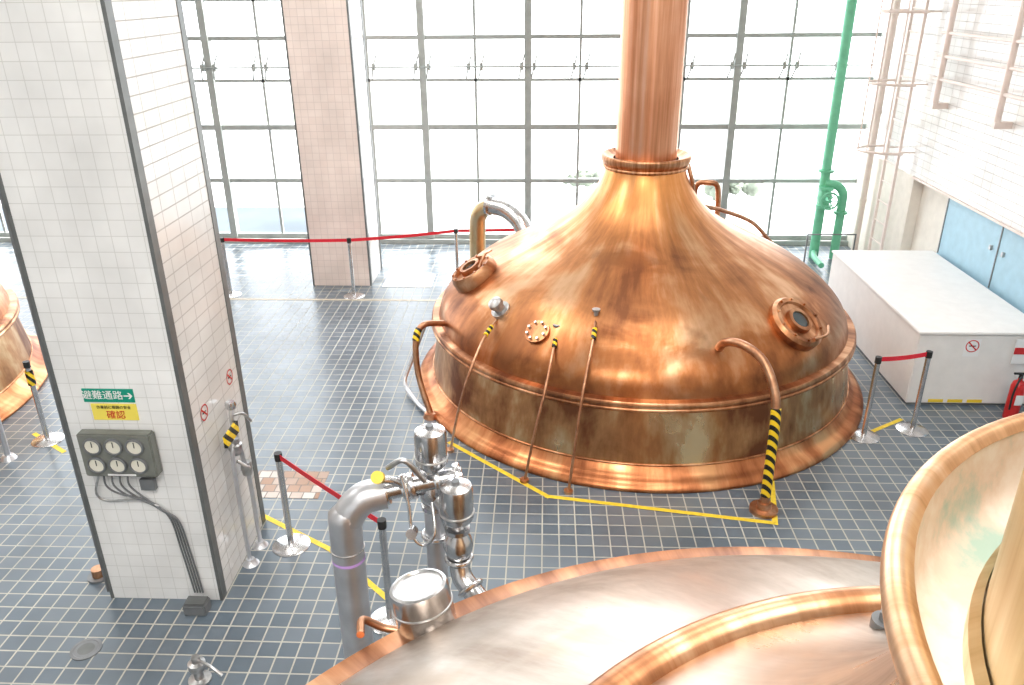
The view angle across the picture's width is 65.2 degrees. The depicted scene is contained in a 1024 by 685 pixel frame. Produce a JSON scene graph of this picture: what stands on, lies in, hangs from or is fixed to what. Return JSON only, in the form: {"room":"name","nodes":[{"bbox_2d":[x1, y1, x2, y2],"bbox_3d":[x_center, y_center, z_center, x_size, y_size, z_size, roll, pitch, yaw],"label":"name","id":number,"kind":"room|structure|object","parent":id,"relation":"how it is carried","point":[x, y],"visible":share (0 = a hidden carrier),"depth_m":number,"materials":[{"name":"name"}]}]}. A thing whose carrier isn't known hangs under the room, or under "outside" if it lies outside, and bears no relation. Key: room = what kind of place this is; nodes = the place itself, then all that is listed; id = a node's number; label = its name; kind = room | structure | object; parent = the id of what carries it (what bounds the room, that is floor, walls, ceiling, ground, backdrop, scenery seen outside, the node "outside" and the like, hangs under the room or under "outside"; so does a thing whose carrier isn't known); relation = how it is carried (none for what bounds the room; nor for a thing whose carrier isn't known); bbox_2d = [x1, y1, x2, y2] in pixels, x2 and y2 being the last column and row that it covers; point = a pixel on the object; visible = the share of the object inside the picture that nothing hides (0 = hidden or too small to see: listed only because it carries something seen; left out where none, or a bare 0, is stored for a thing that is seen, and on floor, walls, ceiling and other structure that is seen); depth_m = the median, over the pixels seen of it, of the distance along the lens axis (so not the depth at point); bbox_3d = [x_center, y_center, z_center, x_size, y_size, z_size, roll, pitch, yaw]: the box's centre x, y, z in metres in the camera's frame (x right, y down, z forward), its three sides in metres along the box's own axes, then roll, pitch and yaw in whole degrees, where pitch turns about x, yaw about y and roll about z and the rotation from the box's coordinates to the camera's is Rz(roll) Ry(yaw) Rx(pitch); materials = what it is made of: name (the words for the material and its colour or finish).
{"room":"processing plant","nodes":[
{"label":"processing plant","id":0,"kind":"room"},
{"bbox_2d":[0,205,7,231],"bbox_3d":[-9.932,-5.710,14.059,0.044,7.900,0.050,1,24,2],"label":"thin mullion","id":1,"kind":"object","parent":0,"point":[1,214],"depth_m":15.54,"materials":[{"name":"grey metal"}]},
{"bbox_2d":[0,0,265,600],"bbox_3d":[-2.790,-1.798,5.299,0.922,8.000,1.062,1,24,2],"label":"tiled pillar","id":2,"kind":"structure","parent":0,"point":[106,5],"depth_m":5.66,"materials":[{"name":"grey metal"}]},
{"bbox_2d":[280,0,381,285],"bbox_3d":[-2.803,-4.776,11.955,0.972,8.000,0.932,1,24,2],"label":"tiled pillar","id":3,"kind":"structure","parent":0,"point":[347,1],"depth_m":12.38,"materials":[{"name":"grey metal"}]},
{"bbox_2d":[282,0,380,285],"bbox_3d":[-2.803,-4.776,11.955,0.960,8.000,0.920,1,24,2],"label":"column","id":4,"kind":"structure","parent":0,"point":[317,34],"depth_m":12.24,"materials":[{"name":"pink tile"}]},
{"bbox_2d":[0,242,1023,684],"bbox_3d":[-3.307,2.325,6.066,18.950,0.154,20.900,1,24,2],"label":"floor","id":5,"kind":"structure","parent":0,"point":[325,390],"depth_m":7.56,"materials":[{"name":"tile"}]},
{"bbox_2d":[0,419,17,462],"bbox_3d":[-5.488,0.445,8.097,0.564,1.662,0.223,8,25,18],"label":"stand","id":6,"kind":"object","parent":5,"relation":"on","point":[8,456],"visible":1,"depth_m":8.33,"materials":[{"name":"metal"}]},
{"bbox_2d":[0,282,47,421],"bbox_3d":[-8.520,-2.865,7.809,5.438,7.990,5.438,-22,32,-39],"label":"kettle","id":7,"kind":"object","parent":5,"relation":"on","point":[18,344],"visible":0.87,"depth_m":9.75,"materials":[{"name":"gold metal"}]},
{"bbox_2d":[22,360,64,447],"bbox_3d":[-5.070,0.632,8.543,0.330,0.950,0.330,1,24,2],"label":"stanchion","id":8,"kind":"object","parent":5,"relation":"on","point":[47,439],"visible":0.99,"depth_m":8.61,"materials":[{"name":"metal"}]},
{"bbox_2d":[32,433,65,452],"bbox_3d":[-5.028,1.086,8.684,0.589,0.001,0.419,1,24,2],"label":"floor marking","id":9,"kind":"object","parent":5,"relation":"on","point":[55,446],"depth_m":8.59,"materials":[{"name":"yellow paint"}]},
{"bbox_2d":[70,638,101,660],"bbox_3d":[-3.176,2.285,5.965,0.220,0.008,0.220,1,24,2],"label":"floor drain","id":10,"kind":"object","parent":5,"relation":"on","point":[87,648],"visible":1,"depth_m":5.96,"materials":[{"name":"grey metal"}]},
{"bbox_2d":[87,564,103,583],"bbox_3d":[-3.454,1.922,6.681,0.180,0.090,0.180,1,24,2],"label":"pipe stub","id":11,"kind":"object","parent":5,"relation":"on","point":[95,577],"visible":0.65,"depth_m":6.64,"materials":[{"name":"orange metal"}]},
{"bbox_2d":[0,0,261,599],"bbox_3d":[-2.790,-1.798,5.299,0.910,8.000,1.050,1,24,2],"label":"column","id":12,"kind":"structure","parent":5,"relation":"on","point":[67,173],"depth_m":5.44,"materials":[{"name":"tile"}]},
{"bbox_2d":[0,191,108,591],"bbox_3d":[-3.295,-1.610,4.852,0.024,7.930,0.023,1,24,2],"label":"corner guard","id":13,"kind":"object","parent":12,"relation":"attached to","point":[1,198],"visible":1,"depth_m":5.69,"materials":[{"name":"silver metal"}]},
{"bbox_2d":[81,388,134,402],"bbox_3d":[-2.876,0.378,5.695,0.374,0.105,0.011,1,24,2],"label":"sign","id":14,"kind":"object","parent":12,"relation":"attached to","point":[89,394],"visible":1,"depth_m":5.69,"materials":[{"name":"green plastic"}]},
{"bbox_2d":[90,403,139,419],"bbox_3d":[-2.853,0.499,5.749,0.330,0.130,0.011,1,24,2],"label":"notice","id":15,"kind":"object","parent":12,"relation":"attached to","point":[101,411],"visible":1,"depth_m":5.75,"materials":[{"name":"yellow paint"}]},
{"bbox_2d":[76,429,203,592],"bbox_3d":[-2.792,1.326,6.048,0.663,1.486,0.114,1,24,2],"label":"panel","id":16,"kind":"object","parent":12,"relation":"attached to","point":[104,452],"visible":1,"depth_m":5.80,"materials":[{"name":"paint"}]},
{"bbox_2d":[201,404,207,420],"bbox_3d":[-2.322,0.528,6.040,0.001,0.130,0.130,1,24,2],"label":"no smoking sign","id":17,"kind":"object","parent":12,"relation":"attached to","point":[203,404],"visible":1,"depth_m":6.06,"materials":[{"name":"red paint"}]},
{"bbox_2d":[227,369,232,384],"bbox_3d":[-2.301,0.280,6.521,0.001,0.130,0.130,1,24,2],"label":"no smoking sign","id":18,"kind":"object","parent":12,"relation":"attached to","point":[229,369],"visible":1,"depth_m":6.53,"materials":[{"name":"red paint"}]},
{"bbox_2d":[223,400,267,568],"bbox_3d":[-2.216,1.174,6.615,0.177,1.490,0.449,1,24,2],"label":"valve","id":19,"kind":"object","parent":12,"relation":"attached to","point":[231,440],"visible":1,"depth_m":6.59,"materials":[{"name":"metal"}]},
{"bbox_2d":[182,596,211,615],"bbox_3d":[-2.480,2.072,6.300,0.180,0.112,0.120,1,24,2],"label":"junction box","id":20,"kind":"object","parent":5,"relation":"on","point":[193,605],"visible":1,"depth_m":6.25,"materials":[{"name":"grey metal"}]},
{"bbox_2d":[187,654,222,684],"bbox_3d":[-2.140,2.302,5.630,0.318,0.233,0.158,4,24,10],"label":"valve","id":21,"kind":"object","parent":5,"relation":"on","point":[197,664],"visible":1,"depth_m":5.61,"materials":[{"name":"metal"}]},
{"bbox_2d":[17,297,436,300],"bbox_3d":[-6.093,-0.702,12.706,10.800,0.003,0.060,1,24,2],"label":"trim","id":22,"kind":"structure","parent":5,"relation":"on","point":[17,297],"depth_m":12.57,"materials":[{"name":"stone"}]},
{"bbox_2d":[220,237,241,297],"bbox_3d":[-4.501,-1.194,12.613,0.330,0.950,0.330,1,24,2],"label":"stanchion","id":23,"kind":"object","parent":5,"relation":"on","point":[233,294],"visible":0.75,"depth_m":12.64,"materials":[{"name":"metal"}]},
{"bbox_2d":[224,238,346,241],"bbox_3d":[-3.510,-1.583,12.388,1.922,0.062,0.004,1,24,3],"label":"belt","id":24,"kind":"object","parent":23,"relation":"attached to","point":[225,239],"visible":1,"depth_m":12.39,"materials":[{"name":"red fabric"}]},
{"bbox_2d":[272,451,309,556],"bbox_3d":[-1.951,1.355,6.866,0.330,0.950,0.330,1,24,2],"label":"stanchion","id":25,"kind":"object","parent":5,"relation":"on","point":[291,544],"visible":0.99,"depth_m":6.95,"materials":[{"name":"metal"}]},
{"bbox_2d":[280,455,377,522],"bbox_3d":[-1.454,1.139,6.263,1.294,0.062,0.004,20,31,38],"label":"belt","id":26,"kind":"object","parent":25,"relation":"attached to","point":[318,483],"visible":0.74,"depth_m":6.35,"materials":[{"name":"red fabric"}]},
{"bbox_2d":[258,470,329,498],"bbox_3d":[-2.219,1.402,7.924,0.720,0.004,0.470,1,24,2],"label":"floor","id":27,"kind":"structure","parent":5,"relation":"on","point":[297,485],"depth_m":7.92,"materials":[{"name":"beige tile"}]},
{"bbox_2d":[344,238,364,299],"bbox_3d":[-2.513,-1.171,12.525,0.330,0.950,0.330,1,24,2],"label":"stanchion","id":28,"kind":"object","parent":5,"relation":"on","point":[353,295],"visible":1,"depth_m":12.58,"materials":[{"name":"metal"}]},
{"bbox_2d":[351,229,453,241],"bbox_3d":[-1.706,-1.674,12.558,1.621,0.062,0.004,-7,25,-15],"label":"belt","id":29,"kind":"object","parent":28,"relation":"attached to","point":[445,231],"visible":1,"depth_m":12.55,"materials":[{"name":"red fabric"}]},
{"bbox_2d":[371,517,395,635],"bbox_3d":[-0.947,1.724,6.022,0.330,0.950,0.330,1,24,2],"label":"stanchion","id":30,"kind":"object","parent":5,"relation":"on","point":[383,614],"visible":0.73,"depth_m":6.04,"materials":[{"name":"metal"}]},
{"bbox_2d":[328,423,485,658],"bbox_3d":[-0.521,1.564,4.707,1.132,2.310,0.515,5,25,12],"label":"pipes","id":31,"kind":"object","parent":5,"relation":"on","point":[446,497],"visible":0.88,"depth_m":4.42,"materials":[{"name":"metal"}]},
{"bbox_2d":[382,274,435,286],"bbox_3d":[-1.710,-1.035,13.357,0.800,0.008,0.630,1,24,2],"label":"floor plate","id":32,"kind":"object","parent":5,"relation":"on","point":[393,280],"visible":1,"depth_m":13.35,"materials":[{"name":"white paint"}]},
{"bbox_2d":[454,228,458,267],"bbox_3d":[-0.892,-1.377,12.954,0.330,0.950,0.330,1,24,2],"label":"stanchion","id":33,"kind":"object","parent":5,"relation":"on","point":[455,229],"visible":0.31,"depth_m":12.86,"materials":[{"name":"metal"}]},
{"bbox_2d":[458,228,513,231],"bbox_3d":[0.218,-1.820,12.847,2.167,0.062,0.004,-2,24,-4],"label":"belt","id":34,"kind":"object","parent":33,"relation":"attached to","point":[504,229],"visible":0.29,"depth_m":12.82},
{"bbox_2d":[403,0,863,518],"bbox_3d":[1.445,-3.223,8.418,5.547,7.993,5.765,1,24,2],"label":"kettle","id":35,"kind":"object","parent":5,"relation":"on","point":[636,337],"visible":1,"depth_m":8.22,"materials":[{"name":"gold metal"}]},
{"bbox_2d":[306,412,1023,684],"bbox_3d":[0.891,0.285,0.582,4.400,7.990,4.400,1,24,2],"label":"kettle","id":36,"kind":"object","parent":5,"relation":"on","point":[942,603],"visible":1,"depth_m":1.77,"materials":[{"name":"gold metal"}]},
{"bbox_2d":[356,568,456,639],"bbox_3d":[-0.360,0.949,2.799,0.348,0.261,0.246,1,24,2],"label":"pot","id":37,"kind":"object","parent":36,"relation":"on","point":[421,600],"depth_m":2.73,"materials":[{"name":"metal"}]},
{"bbox_2d":[803,234,856,262],"bbox_3d":[5.412,-1.558,13.649,0.832,0.611,0.031,1,24,2],"label":"guard rail","id":38,"kind":"object","parent":5,"relation":"on","point":[807,234],"visible":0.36,"depth_m":13.54,"materials":[{"name":"silver metal"}]},
{"bbox_2d":[808,0,857,267],"bbox_3d":[5.486,-5.048,12.427,0.598,7.980,0.832,1,24,2],"label":"pipe","id":39,"kind":"object","parent":5,"relation":"on","point":[824,197],"visible":0.99,"depth_m":13.54,"materials":[{"name":"metal"}]},
{"bbox_2d":[851,355,881,443],"bbox_3d":[3.806,0.582,8.482,0.330,0.950,0.330,1,24,2],"label":"stanchion","id":40,"kind":"object","parent":5,"relation":"on","point":[863,435],"visible":0.93,"depth_m":8.54,"materials":[{"name":"metal"}]},
{"bbox_2d":[851,0,900,249],"bbox_3d":[6.056,-5.160,12.666,0.130,7.980,0.130,1,24,2],"label":"downpipe","id":41,"kind":"object","parent":5,"relation":"on","point":[862,201],"visible":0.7,"depth_m":13.30,"materials":[{"name":"metal"}]},
{"bbox_2d":[896,350,932,437],"bbox_3d":[4.391,0.526,8.596,0.330,0.950,0.330,1,24,2],"label":"stanchion","id":42,"kind":"object","parent":5,"relation":"on","point":[912,429],"visible":1,"depth_m":8.67,"materials":[{"name":"metal"}]},
{"bbox_2d":[882,352,926,360],"bbox_3d":[4.095,0.154,8.358,0.531,0.062,0.004,-5,25,-11],"label":"belt","id":43,"kind":"object","parent":42,"relation":"attached to","point":[913,356],"visible":1,"depth_m":8.36,"materials":[{"name":"red fabric"}]},
{"bbox_2d":[828,250,1023,404],"bbox_3d":[5.328,-0.300,10.449,1.450,0.930,3.030,1,24,2],"label":"storage box","id":44,"kind":"object","parent":5,"relation":"on","point":[897,302],"visible":0.96,"depth_m":9.51,"materials":[{"name":"white paint"}]},
{"bbox_2d":[962,339,981,356],"bbox_3d":[5.161,0.058,8.974,0.172,0.218,0.002,1,24,2],"label":"no smoking sign","id":45,"kind":"object","parent":44,"relation":"attached to","point":[972,346],"visible":1,"depth_m":8.97,"materials":[{"name":"red paint"}]},
{"bbox_2d":[1010,339,1023,363],"bbox_3d":[5.750,0.104,8.937,0.280,0.300,0.015,1,24,2],"label":"sign","id":46,"kind":"object","parent":44,"relation":"attached to","point":[1018,354],"visible":1,"depth_m":8.94,"materials":[{"name":"red paint"}]},
{"bbox_2d":[1002,372,1023,417],"bbox_3d":[5.590,0.595,8.889,0.177,0.565,0.176,1,24,2],"label":"fire extinguisher","id":47,"kind":"object","parent":5,"relation":"on","point":[1014,400],"visible":0.94,"depth_m":8.84,"materials":[{"name":"red paint"}]},
{"bbox_2d":[910,185,947,252],"bbox_3d":[6.033,2.034,4.188,0.140,1.770,18.460,1,24,2],"label":"wall","id":48,"kind":"structure","parent":0,"point":[933,204],"depth_m":12.10,"materials":[{"name":"paint"}]},
{"bbox_2d":[912,176,1023,236],"bbox_3d":[5.862,1.239,3.839,0.190,0.030,18.460,1,24,2],"label":"ledge","id":49,"kind":"object","parent":48,"relation":"on","point":[1008,227],"visible":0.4,"depth_m":10.55,"materials":[{"name":"beige paint"}]},
{"bbox_2d":[937,198,1023,312],"bbox_3d":[6.110,-0.184,9.189,0.135,1.735,5.400,1,24,2],"label":"cabinet","id":50,"kind":"object","parent":48,"relation":"attached to","point":[985,250],"visible":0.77,"depth_m":10.35,"materials":[{"name":"metal"}]},
{"bbox_2d":[847,0,1023,249],"bbox_3d":[5.974,-1.277,3.963,0.300,8.000,20.750,1,24,2],"label":"wall","id":51,"kind":"structure","parent":0,"point":[957,150],"depth_m":11.18,"materials":[{"name":"tile"}]},
{"bbox_2d":[0,237,847,245],"bbox_3d":[-3.046,-1.987,15.418,18.650,0.085,0.280,1,24,2],"label":"sill","id":52,"kind":"structure","parent":51,"relation":"attached to","point":[2,239],"depth_m":15.23,"materials":[{"name":"grey metal"}]},
{"bbox_2d":[194,0,239,236],"bbox_3d":[-5.371,-5.662,13.864,0.120,7.900,0.160,1,24,2],"label":"mullion","id":53,"kind":"object","parent":52,"relation":"on","point":[200,6],"visible":1,"depth_m":14.51,"materials":[{"name":"grey metal"}]},
{"bbox_2d":[181,0,279,1],"bbox_3d":[-3.079,-5.875,13.684,18.650,0.050,0.050,1,24,2],"label":"transom","id":54,"kind":"object","parent":52,"relation":"on","point":[181,0],"visible":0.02,"depth_m":13.74,"materials":[{"name":"grey metal"}]},
{"bbox_2d":[362,0,381,233],"bbox_3d":[-2.548,-5.642,13.765,0.044,7.900,0.050,1,24,2],"label":"thin mullion","id":55,"kind":"object","parent":52,"relation":"on","point":[363,1],"visible":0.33,"depth_m":14.42,"materials":[{"name":"grey metal"}]},
{"bbox_2d":[0,231,846,239],"bbox_3d":[-3.046,-2.058,15.386,18.650,0.090,0.100,1,24,2],"label":"transom","id":56,"kind":"object","parent":52,"relation":"on","point":[2,233],"visible":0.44,"depth_m":15.29,"materials":[{"name":"grey metal"}]},
{"bbox_2d":[415,0,434,237],"bbox_3d":[-1.574,-5.627,13.713,0.120,7.900,0.160,1,24,2],"label":"mullion","id":57,"kind":"object","parent":52,"relation":"on","point":[420,20],"visible":1,"depth_m":14.34,"materials":[{"name":"grey metal"}]},
{"bbox_2d":[472,0,479,201],"bbox_3d":[-0.649,-5.625,13.689,0.044,7.900,0.050,1,24,2],"label":"thin mullion","id":58,"kind":"object","parent":52,"relation":"on","point":[473,1],"visible":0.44,"depth_m":14.26,"materials":[{"name":"grey metal"}]},
{"bbox_2d":[524,0,531,221],"bbox_3d":[0.274,-5.611,13.639,0.120,7.900,0.160,1,24,2],"label":"mullion","id":59,"kind":"object","parent":52,"relation":"on","point":[527,3],"visible":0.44,"depth_m":14.15,"materials":[{"name":"grey metal"}]},
{"bbox_2d":[194,77,872,82],"bbox_3d":[-3.069,-4.661,14.227,18.650,0.050,0.050,1,24,2],"label":"transom","id":60,"kind":"object","parent":52,"relation":"on","point":[685,78],"visible":0.56,"depth_m":14.06,"materials":[{"name":"grey metal"}]},
{"bbox_2d":[575,0,582,205],"bbox_3d":[1.184,-5.608,13.616,0.044,7.900,0.050,1,24,2],"label":"thin mullion","id":61,"kind":"object","parent":52,"relation":"on","point":[581,2],"visible":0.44,"depth_m":14.15,"materials":[{"name":"grey metal"}]},
{"bbox_2d":[678,0,690,148],"bbox_3d":[2.993,-5.592,13.544,0.044,7.900,0.050,1,24,2],"label":"thin mullion","id":62,"kind":"object","parent":52,"relation":"on","point":[689,3],"visible":0.33,"depth_m":13.92,"materials":[{"name":"grey metal"}]},
{"bbox_2d":[720,0,748,218],"bbox_3d":[3.891,-5.578,13.495,0.120,7.900,0.160,1,24,2],"label":"mullion","id":63,"kind":"object","parent":52,"relation":"on","point":[743,4],"visible":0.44,"depth_m":14.05,"materials":[{"name":"grey metal"}]},
{"bbox_2d":[766,0,798,234],"bbox_3d":[4.781,-5.576,13.473,0.044,7.900,0.050,1,24,2],"label":"thin mullion","id":64,"kind":"object","parent":52,"relation":"on","point":[796,1],"visible":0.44,"depth_m":14.13,"materials":[{"name":"grey metal"}]},
{"bbox_2d":[811,0,846,233],"bbox_3d":[5.670,-5.561,13.424,0.120,7.900,0.160,1,24,2],"label":"mullion","id":65,"kind":"object","parent":52,"relation":"on","point":[846,0],"visible":0.11,"depth_m":14.15,"materials":[{"name":"grey metal"}]},
{"bbox_3d":[-10.846,-5.712,14.082,0.120,7.900,0.160,1,24,2],"label":"mullion","id":66,"kind":"object","parent":52,"relation":"on","visible":0},
{"bbox_2d":[210,178,856,182],"bbox_3d":[-3.055,-3.035,14.949,18.650,0.070,0.100,1,24,2],"label":"transom","id":67,"kind":"object","parent":66,"relation":"attached to","point":[283,180],"visible":0.56,"depth_m":14.78,"materials":[{"name":"grey metal"}]},
{"bbox_2d":[202,123,865,129],"bbox_3d":[-3.062,-3.920,14.553,18.650,0.090,0.100,1,24,2],"label":"transom","id":68,"kind":"object","parent":66,"relation":"attached to","point":[683,125],"visible":0.56,"depth_m":14.37,"materials":[{"name":"grey metal"}]},
{"bbox_2d":[187,32,881,40],"bbox_3d":[-3.075,-5.307,13.933,18.650,0.070,0.100,1,24,2],"label":"transom","id":69,"kind":"object","parent":66,"relation":"attached to","point":[806,34],"visible":0.56,"depth_m":13.74,"materials":[{"name":"grey metal"}]},
{"bbox_2d":[855,0,941,249],"bbox_3d":[5.764,-4.734,11.718,0.800,7.980,0.760,1,24,2],"label":"ladder","id":70,"kind":"object","parent":51,"relation":"attached to","point":[890,11],"visible":1,"depth_m":12.14,"materials":[{"name":"white metal"}]},
{"bbox_2d":[930,0,1023,128],"bbox_3d":[5.939,-3.244,9.033,0.210,1.750,4.600,1,24,2],"label":"rack","id":71,"kind":"object","parent":51,"relation":"attached to","point":[1009,68],"visible":1,"depth_m":9.78,"materials":[{"name":"beige metal"}]},
{"label":"outside","id":72,"kind":"structure","parent":0,"visible":0},
{"bbox_2d":[0,207,306,231],"bbox_3d":[-46.554,-2.968,19.028,85.400,0.020,2.600,1,24,2],"label":"road","id":73,"kind":"structure","parent":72,"point":[250,219],"depth_m":17.61,"materials":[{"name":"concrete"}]},
{"bbox_3d":[-3.523,-5.645,13.790,0.120,7.900,0.160,1,24,2],"label":"mullion","id":74,"kind":"object","parent":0,"visible":0},
{"bbox_2d":[192,64,874,68],"bbox_3d":[-3.100,-4.821,14.020,18.600,0.031,0.032,1,24,2],"label":"rod","id":75,"kind":"object","parent":74,"relation":"attached to","point":[757,64],"visible":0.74,"depth_m":13.87,"materials":[{"name":"grey metal"}]},
{"bbox_2d":[201,59,203,79],"bbox_3d":[-5.477,-4.856,14.146,0.127,0.413,0.117,1,24,2],"label":"stay","id":76,"kind":"object","parent":75,"relation":"attached to","point":[202,59],"visible":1,"depth_m":14.14,"materials":[{"name":"white metal"}]},
{"bbox_2d":[213,55,216,79],"bbox_3d":[-5.256,-4.854,14.137,0.127,0.413,0.117,1,24,2],"label":"stay","id":77,"kind":"object","parent":75,"relation":"attached to","point":[216,55],"visible":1,"depth_m":14.09,"materials":[{"name":"white metal"}]},
{"bbox_2d":[252,55,256,79],"bbox_3d":[-4.554,-4.848,14.110,0.127,0.413,0.117,1,24,2],"label":"stay","id":78,"kind":"object","parent":75,"relation":"attached to","point":[255,55],"visible":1,"depth_m":14.07,"materials":[{"name":"white metal"}]},
{"bbox_2d":[265,55,268,79],"bbox_3d":[-4.332,-4.846,14.101,0.127,0.413,0.117,1,24,2],"label":"stay","id":79,"kind":"object","parent":75,"relation":"attached to","point":[267,55],"visible":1,"depth_m":14.06,"materials":[{"name":"white metal"}]},
{"bbox_2d":[371,54,376,78],"bbox_3d":[-2.428,-4.829,14.025,0.127,0.413,0.117,1,24,2],"label":"stay","id":80,"kind":"object","parent":75,"relation":"attached to","point":[375,54],"visible":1,"depth_m":13.98,"materials":[{"name":"white metal"}]},
{"bbox_2d":[413,54,417,78],"bbox_3d":[-1.688,-4.822,13.995,0.127,0.413,0.117,1,24,2],"label":"stay","id":81,"kind":"object","parent":75,"relation":"attached to","point":[417,54],"visible":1,"depth_m":13.95,"materials":[{"name":"white metal"}]},
{"bbox_2d":[426,54,431,78],"bbox_3d":[-1.460,-4.820,13.986,0.127,0.413,0.117,1,24,2],"label":"stay","id":82,"kind":"object","parent":75,"relation":"attached to","point":[430,54],"visible":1,"depth_m":13.94,"materials":[{"name":"white metal"}]},
{"bbox_2d":[466,54,471,78],"bbox_3d":[-0.757,-4.813,13.958,0.127,0.413,0.117,1,24,2],"label":"stay","id":83,"kind":"object","parent":75,"relation":"attached to","point":[470,54],"visible":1,"depth_m":13.91,"materials":[{"name":"white metal"}]},
{"bbox_2d":[478,54,484,78],"bbox_3d":[-0.535,-4.811,13.949,0.127,0.413,0.117,1,24,2],"label":"stay","id":84,"kind":"object","parent":75,"relation":"attached to","point":[483,54],"visible":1,"depth_m":13.90,"materials":[{"name":"white metal"}]},
{"bbox_2d":[518,54,524,78],"bbox_3d":[0.167,-4.805,13.921,0.127,0.413,0.117,1,24,2],"label":"stay","id":85,"kind":"object","parent":75,"relation":"attached to","point":[524,54],"visible":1,"depth_m":13.88,"materials":[{"name":"white metal"}]},
{"bbox_2d":[531,54,537,78],"bbox_3d":[0.387,-4.803,13.913,0.127,0.413,0.117,1,24,2],"label":"stay","id":86,"kind":"object","parent":75,"relation":"attached to","point":[536,54],"visible":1,"depth_m":13.88,"materials":[{"name":"white metal"}]},
{"bbox_2d":[570,53,577,77],"bbox_3d":[1.078,-4.797,13.885,0.127,0.413,0.117,1,24,2],"label":"stay","id":87,"kind":"object","parent":75,"relation":"attached to","point":[576,53],"visible":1,"depth_m":13.84,"materials":[{"name":"white metal"}]},
{"bbox_2d":[583,53,589,77],"bbox_3d":[1.296,-4.795,13.876,0.127,0.413,0.117,1,24,2],"label":"stay","id":88,"kind":"object","parent":75,"relation":"attached to","point":[589,53],"visible":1,"depth_m":13.83,"materials":[{"name":"white metal"}]},
{"bbox_2d":[687,53,695,77],"bbox_3d":[3.103,-4.778,13.804,0.127,0.413,0.117,1,24,2],"label":"stay","id":89,"kind":"object","parent":75,"relation":"attached to","point":[694,53],"visible":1,"depth_m":13.76,"materials":[{"name":"white metal"}]},
{"bbox_2d":[727,53,735,77],"bbox_3d":[3.787,-4.772,13.777,0.127,0.413,0.117,1,24,2],"label":"stay","id":90,"kind":"object","parent":75,"relation":"attached to","point":[735,53],"visible":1,"depth_m":13.73,"materials":[{"name":"white metal"}]},
{"bbox_2d":[741,53,748,74],"bbox_3d":[4.002,-4.770,13.769,0.127,0.413,0.117,1,24,2],"label":"stay","id":91,"kind":"object","parent":75,"relation":"attached to","point":[747,53],"visible":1,"depth_m":13.72,"materials":[{"name":"white metal"}]},
{"bbox_2d":[779,52,788,77],"bbox_3d":[4.677,-4.764,13.742,0.127,0.413,0.117,1,24,2],"label":"stay","id":92,"kind":"object","parent":75,"relation":"attached to","point":[787,52],"visible":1,"depth_m":13.70,"materials":[{"name":"white metal"}]},
{"bbox_2d":[791,52,801,76],"bbox_3d":[4.891,-4.762,13.733,0.127,0.413,0.117,1,24,2],"label":"stay","id":93,"kind":"object","parent":75,"relation":"attached to","point":[800,52],"visible":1,"depth_m":13.68,"materials":[{"name":"white metal"}]},
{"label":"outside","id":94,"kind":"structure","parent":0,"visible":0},
{"bbox_2d":[0,10,883,233],"bbox_3d":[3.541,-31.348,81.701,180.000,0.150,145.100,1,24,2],"label":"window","id":95,"kind":"structure","parent":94,"point":[399,153],"depth_m":35.09,"materials":[{"name":"clear glass"}]},
{"bbox_2d":[251,0,284,232],"bbox_3d":[-4.446,-5.660,13.841,0.044,7.900,0.050,1,24,2],"label":"thin mullion","id":96,"kind":"object","parent":95,"relation":"attached to","point":[253,2],"depth_m":14.49,"materials":[{"name":"grey metal"}]},
{"bbox_2d":[198,102,868,123],"bbox_3d":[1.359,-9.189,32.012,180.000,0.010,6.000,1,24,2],"label":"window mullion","id":97,"kind":"object","parent":95,"relation":"on","point":[595,112],"visible":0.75,"depth_m":31.92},
{"bbox_2d":[562,169,601,186],"bbox_3d":[1.719,-4.001,19.562,1.047,0.440,0.603,1,24,2],"label":"shrub","id":98,"kind":"object","parent":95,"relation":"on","point":[588,173],"visible":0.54,"depth_m":19.39,"materials":[{"name":"green plant"}]},
{"bbox_2d":[704,175,762,200],"bbox_3d":[5.048,-3.524,18.225,1.332,0.552,0.741,1,24,2],"label":"shrub","id":99,"kind":"object","parent":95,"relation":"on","point":[752,189],"visible":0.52,"depth_m":18.04,"materials":[{"name":"green plant"}]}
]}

